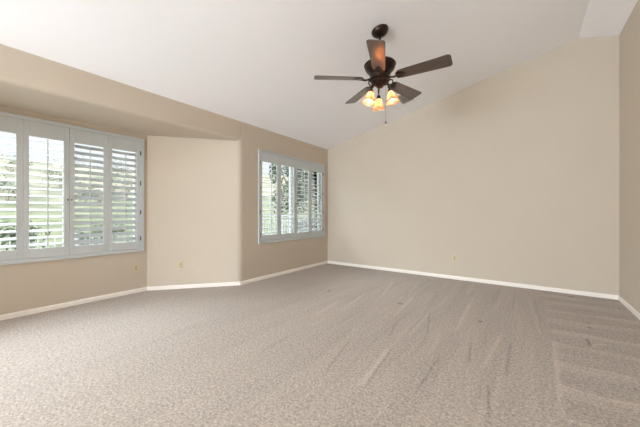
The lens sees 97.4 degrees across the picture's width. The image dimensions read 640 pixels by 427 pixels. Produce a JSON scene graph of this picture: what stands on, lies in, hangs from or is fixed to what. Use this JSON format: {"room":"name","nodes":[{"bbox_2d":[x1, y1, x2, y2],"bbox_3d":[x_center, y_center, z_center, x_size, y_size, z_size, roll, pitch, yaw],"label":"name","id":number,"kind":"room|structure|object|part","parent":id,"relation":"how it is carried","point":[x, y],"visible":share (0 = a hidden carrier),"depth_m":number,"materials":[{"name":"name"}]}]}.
{"room":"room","nodes":[
{"label":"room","id":0,"kind":"room"},
{"bbox_2d":[0,105,146,314],"bbox_3d":[-3.307,0.021,3.684,0.160,2.558,2.050,0,0,36],"label":"wall","id":1,"kind":"structure","parent":0,"point":[31,285],"depth_m":3.66,"materials":[{"name":"paint"}]},
{"bbox_2d":[0,287,146,320],"bbox_3d":[-3.235,1.170,3.635,0.014,0.060,1.855,0,0,36],"label":"baseboard","id":2,"kind":"structure","parent":1,"relation":"attached to","point":[112,295],"depth_m":3.61,"materials":[{"name":"paint"}]},
{"bbox_2d":[63,141,135,245],"bbox_3d":[-3.337,-0.282,3.706,0.075,1.641,1.666,0,0,36],"label":"window","id":3,"kind":"structure","parent":1,"relation":"in","point":[134,157],"depth_m":4.33,"materials":[{"name":"white plastic"}]},
{"bbox_2d":[0,111,143,264],"bbox_3d":[-3.240,-0.282,3.636,0.087,1.725,1.750,0,0,36],"label":"plantation shutters","id":4,"kind":"object","parent":3,"relation":"attached to","point":[24,128],"visible":1,"depth_m":3.65,"materials":[{"name":"paint"}]},
{"bbox_3d":[-3.613,-0.282,3.134,0.028,1.637,0.414,0,0,36],"label":"panel","id":5,"kind":"part","parent":4,"relation":"part of","materials":[{"name":"paint"}]},
{"bbox_3d":[-3.368,-0.282,3.471,0.028,1.637,0.414,0,0,36],"label":"panel","id":6,"kind":"part","parent":4,"relation":"part of","materials":[{"name":"paint"}]},
{"bbox_3d":[-3.334,-0.251,3.446,0.016,1.308,0.012,0,0,36],"label":"tilt rod","id":7,"kind":"part","parent":4,"relation":"part of","materials":[{"name":"paint"}]},
{"bbox_3d":[-3.123,-0.282,3.808,0.028,1.637,0.414,0,0,36],"label":"panel","id":8,"kind":"part","parent":4,"relation":"part of","materials":[{"name":"paint"}]},
{"bbox_3d":[-3.095,-0.238,3.788,0.016,1.308,0.012,0,0,36],"label":"tilt rod","id":9,"kind":"part","parent":4,"relation":"part of","materials":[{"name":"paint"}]},
{"bbox_3d":[-2.877,-0.282,4.144,0.028,1.637,0.414,0,0,36],"label":"panel","id":10,"kind":"part","parent":4,"relation":"part of","materials":[{"name":"paint"}]},
{"bbox_3d":[-2.849,-0.239,4.124,0.016,1.308,0.012,0,0,36],"label":"tilt rod","id":11,"kind":"part","parent":4,"relation":"part of","materials":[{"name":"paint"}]},
{"bbox_2d":[133,264,137,271],"bbox_3d":[-2.784,0.825,4.256,0.010,0.115,0.070,0,0,36],"label":"wall outlet","id":12,"kind":"object","parent":1,"relation":"attached to","point":[135,266],"visible":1,"depth_m":4.25,"materials":[{"name":"beige plastic"}]},
{"bbox_2d":[0,44,239,140],"bbox_3d":[-2.918,-1.391,3.401,1.002,0.347,3.980,0,0,36],"label":"wall","id":13,"kind":"structure","parent":0,"point":[29,82],"depth_m":3.26,"materials":[{"name":"paint"}]},
{"bbox_2d":[147,135,236,286],"bbox_3d":[-2.062,0.021,4.621,1.346,2.558,0.160,0,0,-14],"label":"wall","id":14,"kind":"structure","parent":0,"point":[192,182],"depth_m":4.54,"materials":[{"name":"paint"}]},
{"bbox_2d":[178,261,182,268],"bbox_3d":[-2.232,0.825,4.492,0.070,0.115,0.010,0,0,-14],"label":"wall outlet","id":15,"kind":"object","parent":14,"relation":"attached to","point":[180,264],"visible":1,"depth_m":4.49,"materials":[{"name":"beige plastic"}]},
{"bbox_2d":[147,282,239,290],"bbox_3d":[-2.016,1.170,4.545,1.400,0.060,0.014,0,0,-14],"label":"baseboard","id":16,"kind":"structure","parent":14,"relation":"attached to","point":[150,288],"depth_m":4.53,"materials":[{"name":"paint"}]},
{"bbox_2d":[237,122,327,281],"bbox_3d":[-0.607,-0.133,5.857,0.160,2.865,2.788,0,0,36],"label":"wall","id":17,"kind":"structure","parent":0,"point":[254,260],"depth_m":5.06,"materials":[{"name":"paint"}]},
{"bbox_2d":[240,261,327,284],"bbox_3d":[-0.570,1.170,5.761,0.014,0.060,2.580,0,0,36],"label":"baseboard","id":18,"kind":"structure","parent":17,"relation":"attached to","point":[324,262],"depth_m":5.48,"materials":[{"name":"paint"}]},
{"bbox_2d":[289,167,319,232],"bbox_3d":[-0.606,-0.306,5.923,0.075,1.618,1.946,0,0,36],"label":"window","id":19,"kind":"structure","parent":17,"relation":"in","point":[290,168],"depth_m":6.59,"materials":[{"name":"white plastic"}]},
{"bbox_2d":[258,149,323,243],"bbox_3d":[-0.509,-0.306,5.852,0.090,1.702,2.030,0,0,36],"label":"plantation shutters","id":20,"kind":"object","parent":19,"relation":"attached to","point":[278,159],"visible":1,"depth_m":5.70,"materials":[{"name":"paint"}]},
{"bbox_3d":[-0.944,-0.306,5.266,0.028,1.614,0.484,0,0,36],"label":"panel","id":21,"kind":"part","parent":20,"relation":"part of","materials":[{"name":"paint"}]},
{"bbox_3d":[-0.909,-0.280,5.241,0.016,1.305,0.012,0,0,36],"label":"tilt rod","id":22,"kind":"part","parent":20,"relation":"part of","materials":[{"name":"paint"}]},
{"bbox_3d":[-0.657,-0.306,5.659,0.028,1.614,0.484,0,0,36],"label":"panel","id":23,"kind":"part","parent":20,"relation":"part of","materials":[{"name":"paint"}]},
{"bbox_3d":[-0.371,-0.306,6.053,0.028,1.614,0.484,0,0,36],"label":"panel","id":24,"kind":"part","parent":20,"relation":"part of","materials":[{"name":"paint"}]},
{"bbox_3d":[-0.337,-0.275,6.028,0.016,1.305,0.012,0,0,36],"label":"tilt rod","id":25,"kind":"part","parent":20,"relation":"part of","materials":[{"name":"paint"}]},
{"bbox_3d":[-0.084,-0.306,6.446,0.028,1.614,0.484,0,0,36],"label":"panel","id":26,"kind":"part","parent":20,"relation":"part of","materials":[{"name":"paint"}]},
{"bbox_3d":[-0.610,-0.306,5.926,0.004,1.528,1.856,0,0,36],"label":"pane","id":27,"kind":"part","parent":19,"relation":"part of","materials":[{"name":"clear glass"}]},
{"bbox_2d":[0,0,637,149],"bbox_3d":[-1.099,-2.149,0.869,5.240,1.282,11.430,0,0,36],"label":"ceiling","id":28,"kind":"structure","parent":0,"point":[256,63],"depth_m":3.35,"materials":[{"name":"white paint"}]},
{"bbox_2d":[314,24,452,123],"bbox_3d":[0.737,-1.589,3.251,1.442,1.117,1.487,0,0,36],"label":"ceiling fan","id":29,"kind":"object","parent":28,"relation":"hanging from","point":[379,68],"visible":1,"depth_m":3.18,"materials":[{"name":"brown metal"}]},
{"bbox_3d":[0.211,-1.561,3.243,0.560,0.008,0.176,0,13,-3],"label":"blade","id":30,"kind":"part","parent":29,"relation":"part of","materials":[{"name":"brown wood"}]},
{"bbox_3d":[0.521,-1.561,3.722,0.176,0.008,0.560,-14,5,-20],"label":"blade","id":31,"kind":"part","parent":29,"relation":"part of","materials":[{"name":"brown wood"}]},
{"bbox_3d":[0.555,-1.318,3.204,0.150,0.152,0.149,0,0,36],"label":"lamp shade","id":32,"kind":"part","parent":29,"relation":"part of","materials":[{"name":"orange glass"}]},
{"bbox_3d":[0.598,-1.451,3.229,0.113,0.154,0.054,0,0,-41],"label":"lamp arm","id":33,"kind":"part","parent":29,"relation":"part of","materials":[{"name":"brown metal"}]},
{"bbox_3d":[0.571,-1.561,2.801,0.176,0.008,0.560,13,3,15],"label":"blade","id":34,"kind":"part","parent":29,"relation":"part of","materials":[{"name":"brown wood"}]},
{"bbox_3d":[0.709,-1.318,3.424,0.150,0.152,0.149,0,0,36],"label":"lamp shade","id":35,"kind":"part","parent":29,"relation":"part of","materials":[{"name":"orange glass"}]},
{"bbox_3d":[0.782,-1.452,3.210,0.117,0.154,0.053,0,0,36],"label":"lamp arm","id":36,"kind":"part","parent":29,"relation":"part of","materials":[{"name":"brown metal"}]},
{"bbox_3d":[0.823,-1.318,3.180,0.151,0.152,0.155,0,0,36],"label":"lamp shade","id":37,"kind":"part","parent":29,"relation":"part of","materials":[{"name":"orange glass"}]},
{"bbox_3d":[1.072,-1.561,3.575,0.560,0.008,0.176,0,-13,-39],"label":"blade","id":38,"kind":"part","parent":29,"relation":"part of","materials":[{"name":"brown wood"}]},
{"bbox_3d":[1.103,-1.561,3.006,0.560,0.008,0.176,0,-13,33],"label":"blade","id":39,"kind":"part","parent":29,"relation":"part of","materials":[{"name":"brown wood"}]},
{"bbox_2d":[0,263,639,426],"bbox_3d":[-1.458,1.260,1.143,5.862,0.120,11.130,0,0,36],"label":"floor","id":40,"kind":"structure","parent":0,"point":[325,345],"depth_m":2.33,"materials":[{"name":"carpet"}]},
{"bbox_2d":[328,35,618,294],"bbox_3d":[2.219,-0.660,5.423,5.240,3.920,0.160,0,0,36],"label":"wall","id":41,"kind":"structure","parent":0,"point":[513,174],"depth_m":4.73,"materials":[{"name":"paint"}]},
{"bbox_2d":[328,261,618,299],"bbox_3d":[2.168,1.170,5.353,4.920,0.060,0.014,0,0,36],"label":"baseboard","id":42,"kind":"structure","parent":41,"relation":"attached to","point":[584,293],"depth_m":4.79,"materials":[{"name":"paint"}]},
{"bbox_2d":[619,0,639,312],"bbox_3d":[0.912,-0.604,-0.683,0.160,3.809,11.290,0,0,36],"label":"wall","id":43,"kind":"structure","parent":0,"point":[629,37],"depth_m":3.53,"materials":[{"name":"paint"}]},
{"bbox_2d":[618,296,639,319],"bbox_3d":[0.883,1.170,-0.576,0.014,0.060,11.110,0,0,36],"label":"baseboard","id":44,"kind":"structure","parent":43,"relation":"attached to","point":[636,313],"depth_m":3.48,"materials":[{"name":"paint"}]},
{"label":"outside","id":45,"kind":"structure","parent":0,"visible":0},
{"bbox_2d":[0,155,313,250],"bbox_3d":[-25.831,-7.518,52.849,96.000,17.938,145.000,0,0,36],"label":"outdoor view","id":46,"kind":"structure","parent":45,"point":[35,164],"depth_m":20.80,"materials":[{"name":"green plant"}]},
{"bbox_2d":[0,175,29,200],"bbox_3d":[-17.865,-1.473,16.023,2.458,1.578,2.420,0,0,36],"label":"shrub","id":47,"kind":"object","parent":46,"relation":"on","point":[6,182],"visible":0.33,"depth_m":16.12,"materials":[{"name":"green plant"}]},
{"bbox_2d":[1,154,32,171],"bbox_3d":[-27.394,-4.478,25.335,3.550,1.923,2.637,0,0,36],"label":"shrub","id":48,"kind":"object","parent":46,"relation":"on","point":[12,162],"visible":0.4,"depth_m":25.09,"materials":[{"name":"green plant"}]},
{"bbox_2d":[0,220,50,250],"bbox_3d":[-7.182,0.813,6.442,1.461,1.378,1.556,0,0,36],"label":"shrub","id":49,"kind":"object","parent":46,"relation":"on","point":[11,235],"visible":0.19,"depth_m":6.70,"materials":[{"name":"green plant"}]},
{"bbox_2d":[40,166,83,187],"bbox_3d":[-20.737,-2.835,22.640,2.882,1.722,2.854,0,0,36],"label":"shrub","id":50,"kind":"object","parent":46,"relation":"on","point":[60,179],"visible":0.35,"depth_m":21.98,"materials":[{"name":"green plant"}]},
{"bbox_2d":[0,233,130,250],"bbox_3d":[-5.451,1.000,6.614,0.060,1.100,5.330,0,0,36],"label":"picket fence","id":51,"kind":"object","parent":46,"relation":"on","point":[75,233],"visible":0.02,"depth_m":6.13,"materials":[{"name":"paint"}]},
{"bbox_2d":[75,187,116,202],"bbox_3d":[-14.766,-1.178,18.695,2.196,1.238,2.172,0,0,36],"label":"shrub","id":52,"kind":"object","parent":46,"relation":"on","point":[85,194],"visible":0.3,"depth_m":18.39,"materials":[{"name":"green plant"}]},
{"bbox_2d":[75,223,126,244],"bbox_3d":[-6.362,0.849,8.002,1.444,1.320,1.472,0,0,-31],"label":"shrub","id":53,"kind":"object","parent":46,"relation":"on","point":[112,223],"visible":0.13,"depth_m":7.89,"materials":[{"name":"green plant"}]},
{"bbox_2d":[112,167,131,184],"bbox_3d":[-20.694,-4.027,29.856,2.533,2.146,3.412,0,0,36],"label":"shrub","id":54,"kind":"object","parent":46,"relation":"on","point":[116,167],"visible":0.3,"depth_m":29.72,"materials":[{"name":"green plant"}]},
{"bbox_2d":[112,180,132,196],"bbox_3d":[-16.211,-2.096,23.393,2.800,1.548,2.286,0,0,-19],"label":"shrub","id":55,"kind":"object","parent":46,"relation":"on","point":[128,180],"visible":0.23,"depth_m":23.23,"materials":[{"name":"green plant"}]},
{"bbox_2d":[262,215,313,234],"bbox_3d":[0.341,0.775,12.354,0.060,1.550,10.630,0,0,36],"label":"picket fence","id":56,"kind":"object","parent":46,"relation":"on","point":[262,215],"visible":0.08,"depth_m":10.01,"materials":[{"name":"paint"}]},
{"bbox_3d":[0.350,0.060,12.366,0.040,0.040,10.600,0,0,36],"label":"rail","id":57,"kind":"part","parent":56,"relation":"part of","materials":[{"name":"paint"}]},
{"bbox_2d":[269,164,312,216],"bbox_3d":[-1.059,-1.023,12.018,2.295,5.048,1.375,0,0,-9],"label":"tree","id":58,"kind":"object","parent":46,"relation":"on","point":[301,173],"visible":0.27,"depth_m":11.75,"materials":[{"name":"green plant"}]},
{"bbox_2d":[297,219,312,231],"bbox_3d":[-0.376,0.834,13.161,1.706,1.347,1.820,0,0,36],"label":"shrub","id":59,"kind":"object","parent":46,"relation":"on","point":[298,224],"visible":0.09,"depth_m":12.89,"materials":[{"name":"green plant"}]},
{"bbox_2d":[302,173,313,207],"bbox_3d":[0.668,-1.084,15.060,3.542,5.171,2.739,0,0,36],"label":"tree","id":60,"kind":"object","parent":46,"relation":"on","point":[307,173],"visible":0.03,"depth_m":15.01,"materials":[{"name":"green plant"}]}
]}

